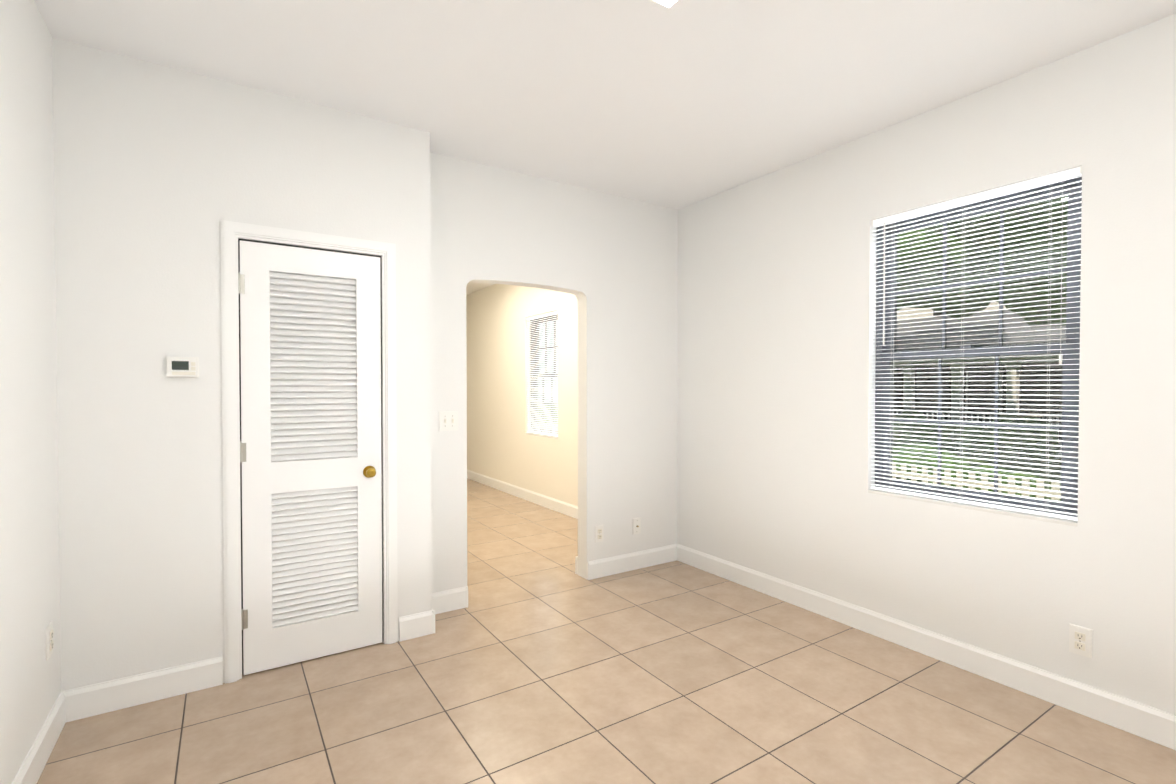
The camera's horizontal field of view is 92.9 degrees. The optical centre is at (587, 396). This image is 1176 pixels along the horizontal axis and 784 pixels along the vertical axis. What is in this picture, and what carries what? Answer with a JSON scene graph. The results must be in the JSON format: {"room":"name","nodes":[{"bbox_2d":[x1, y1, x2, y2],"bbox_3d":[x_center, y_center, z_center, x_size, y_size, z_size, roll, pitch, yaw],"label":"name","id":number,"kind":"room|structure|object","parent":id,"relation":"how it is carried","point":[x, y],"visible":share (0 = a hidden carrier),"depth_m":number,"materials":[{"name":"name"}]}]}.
{"room":"empty living room","nodes":[
{"label":"empty living room","id":0,"kind":"room"},
{"bbox_2d":[0,0,60,783],"bbox_3d":[-0.933,-0.025,0.293,0.120,2.740,4.560,-1,1,-33],"label":"wall","id":1,"kind":"structure","parent":0,"point":[30,683],"depth_m":1.90,"materials":[{"name":"white paint"}]},
{"bbox_2d":[12,689,71,783],"bbox_3d":[-0.910,1.281,0.399,0.014,0.125,4.440,-1,1,-33],"label":"baseboard","id":2,"kind":"structure","parent":1,"relation":"attached to","point":[30,771],"depth_m":2.01,"materials":[{"name":"white wood"}]},
{"bbox_2d":[45,622,53,659],"bbox_3d":[-2.020,0.918,2.100,0.012,0.117,0.072,-1,1,-33],"label":"electrical outlet","id":3,"kind":"object","parent":1,"relation":"attached to","point":[49,640],"visible":1,"depth_m":2.08,"materials":[{"name":"white plastic"}]},
{"bbox_2d":[52,37,431,690],"bbox_3d":[-1.571,-0.060,2.658,1.630,2.740,0.100,-1,1,-33],"label":"wall","id":4,"kind":"structure","parent":0,"point":[161,172],"depth_m":2.42,"materials":[{"name":"white paint"}]},
{"bbox_2d":[72,656,222,720],"bbox_3d":[-1.881,1.251,2.407,0.515,0.125,0.015,-1,1,-33],"label":"baseboard","id":5,"kind":"structure","parent":4,"relation":"attached to","point":[117,694],"depth_m":2.39,"materials":[{"name":"white wood"}]},
{"bbox_2d":[166,356,198,377],"bbox_3d":[-1.775,-0.127,2.448,0.116,0.092,0.028,-1,1,-33],"label":"thermostat","id":6,"kind":"object","parent":4,"relation":"attached to","point":[182,367],"visible":1,"depth_m":2.44,"materials":[{"name":"white plastic"}]},
{"bbox_2d":[220,220,397,682],"bbox_3d":[-1.363,0.254,2.788,0.771,2.107,0.116,-1,1,-33],"label":"door frame","id":7,"kind":"structure","parent":4,"relation":"attached to","point":[232,232],"depth_m":2.59,"materials":[{"name":"white wood"}]},
{"bbox_2d":[238,238,382,674],"bbox_3d":[-1.338,0.285,2.748,0.638,2.031,0.102,-1,1,-33],"label":"closet door","id":8,"kind":"structure","parent":4,"relation":"in","point":[310,394],"depth_m":2.75,"materials":[{"name":"white paint"}]},
{"bbox_2d":[466,284,577,506],"bbox_3d":[-0.836,-0.124,6.983,0.180,2.740,5.810,-1,1,-33],"label":"wall","id":9,"kind":"structure","parent":0,"point":[502,445],"depth_m":6.85,"materials":[{"name":"white paint"}]},
{"bbox_2d":[467,470,577,518],"bbox_3d":[-0.865,1.185,6.924,0.014,0.125,5.670,-1,1,-33],"label":"baseboard","id":10,"kind":"structure","parent":9,"relation":"attached to","point":[565,508],"depth_m":6.69,"materials":[{"name":"white wood"}]},
{"bbox_2d":[526,433,557,438],"bbox_3d":[-0.513,0.456,6.444,0.063,0.016,0.778,-1,1,-33],"label":"window sill","id":11,"kind":"structure","parent":9,"relation":"attached to","point":[547,436],"depth_m":6.40,"materials":[{"name":"white wood"}]},
{"bbox_2d":[530,313,557,434],"bbox_3d":[-0.455,-0.241,6.472,0.086,1.409,0.779,-1,1,-33],"label":"window","id":12,"kind":"structure","parent":9,"relation":"in","point":[556,317],"depth_m":6.64,"materials":[{"name":"grey"}]},
{"bbox_2d":[527,310,557,436],"bbox_3d":[-0.519,-0.251,6.430,0.042,1.387,0.778,-1,1,-33],"label":"window blinds","id":13,"kind":"object","parent":12,"relation":"attached to","point":[552,392],"visible":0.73,"depth_m":6.43,"materials":[{"name":"white plastic"}]},
{"bbox_2d":[430,152,677,592],"bbox_3d":[-0.223,-0.078,3.845,2.125,2.740,0.120,-1,1,-33],"label":"wall","id":14,"kind":"structure","parent":0,"point":[609,261],"depth_m":3.94,"materials":[{"name":"white paint"}]},
{"bbox_2d":[412,586,467,621],"bbox_3d":[-0.873,1.237,3.374,0.300,0.125,0.034,-1,1,-33],"label":"baseboard","id":15,"kind":"structure","parent":14,"relation":"attached to","point":[453,599],"depth_m":3.36,"materials":[{"name":"white wood"}]},
{"bbox_2d":[439,411,457,430],"bbox_3d":[-0.838,0.149,3.365,0.118,0.117,0.018,-1,1,-33],"label":"light switch","id":16,"kind":"object","parent":14,"relation":"attached to","point":[448,420],"visible":1,"depth_m":3.37,"materials":[{"name":"white plastic"}]},
{"bbox_2d":[575,556,577,574],"bbox_3d":[0.281,1.223,4.296,0.880,0.125,0.015,-1,1,-33],"label":"baseboard","id":17,"kind":"structure","parent":14,"relation":"attached to","point":[576,559],"depth_m":4.05,"materials":[{"name":"white wood"}]},
{"bbox_2d":[595,525,603,542],"bbox_3d":[0.082,0.980,3.980,0.072,0.117,0.012,-1,1,-33],"label":"electrical outlet","id":18,"kind":"object","parent":14,"relation":"attached to","point":[599,533],"visible":1,"depth_m":3.98,"materials":[{"name":"white plastic"}]},
{"bbox_2d":[587,544,675,579],"bbox_3d":[0.334,1.225,4.159,0.820,0.125,0.034,-1,1,-33],"label":"baseboard","id":19,"kind":"structure","parent":14,"relation":"attached to","point":[604,567],"depth_m":4.12,"materials":[{"name":"white wood"}]},
{"bbox_2d":[633,518,640,534],"bbox_3d":[0.367,0.968,4.159,0.072,0.117,0.022,-1,1,-33],"label":"outlet","id":20,"kind":"object","parent":14,"relation":"attached to","point":[636,525],"visible":1,"depth_m":4.16,"materials":[{"name":"white plastic"}]},
{"bbox_2d":[34,0,1175,294],"bbox_3d":[-1.055,-1.498,3.879,4.010,0.100,10.900,-1,1,-33],"label":"ceiling","id":21,"kind":"structure","parent":0,"point":[682,104],"depth_m":2.39,"materials":[{"name":"white paint"}]},
{"bbox_2d":[649,0,680,9],"bbox_3d":[0.206,-1.404,1.611,0.600,0.022,0.600,-1,1,-33],"label":"ceiling light panel","id":22,"kind":"object","parent":21,"relation":"attached to","point":[668,4],"visible":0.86,"depth_m":1.99,"materials":[{"name":"white plastic"}]},
{"bbox_2d":[37,478,1175,783],"bbox_3d":[-1.055,1.341,3.921,4.010,0.100,10.900,-1,1,-33],"label":"floor","id":23,"kind":"structure","parent":0,"point":[537,660],"depth_m":2.35,"materials":[{"name":"tile"}]},
{"bbox_2d":[677,14,1175,714],"bbox_3d":[2.042,-0.057,2.450,0.150,2.740,4.930,-1,1,-33],"label":"wall","id":24,"kind":"structure","parent":0,"point":[775,396],"depth_m":2.74,"materials":[{"name":"white paint"}]},
{"bbox_2d":[676,544,1175,749],"bbox_3d":[1.973,1.251,2.424,0.014,0.125,4.690,-1,1,-33],"label":"baseboard","id":25,"kind":"structure","parent":24,"relation":"attached to","point":[1136,718],"depth_m":2.66,"materials":[{"name":"white wood"}]},
{"bbox_2d":[868,489,1076,526],"bbox_3d":[1.819,0.531,2.724,0.063,0.016,0.902,-1,1,-33],"label":"window sill","id":26,"kind":"structure","parent":24,"relation":"attached to","point":[993,510],"depth_m":2.63,"materials":[{"name":"white stone"}]},
{"bbox_2d":[875,175,1081,516],"bbox_3d":[1.877,-0.212,2.751,0.086,1.499,0.903,-1,1,-33],"label":"window","id":27,"kind":"structure","parent":24,"relation":"in","point":[1068,382],"depth_m":2.67,"materials":[{"name":"grey"}]},
{"bbox_2d":[871,166,1081,520],"bbox_3d":[1.812,-0.222,2.708,0.042,1.477,0.902,-1,1,-33],"label":"window blinds","id":28,"kind":"object","parent":27,"relation":"attached to","point":[1002,191],"visible":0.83,"depth_m":2.64,"materials":[{"name":"white plastic"}]},
{"bbox_2d":[1069,624,1091,657],"bbox_3d":[2.042,1.015,2.317,0.012,0.117,0.072,-1,1,-33],"label":"electrical outlet","id":29,"kind":"object","parent":24,"relation":"attached to","point":[1080,640],"visible":1,"depth_m":2.31,"materials":[{"name":"white plastic"}]},
{"label":"outside","id":30,"kind":"structure","parent":0,"visible":0},
{"bbox_2d":[538,196,1067,500],"bbox_3d":[2.485,-13.628,28.137,28.825,30.877,105.000,-1,1,-33],"label":"scenery","id":31,"kind":"structure","parent":30,"point":[1032,333],"depth_m":14.25,"materials":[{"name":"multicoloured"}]}
]}

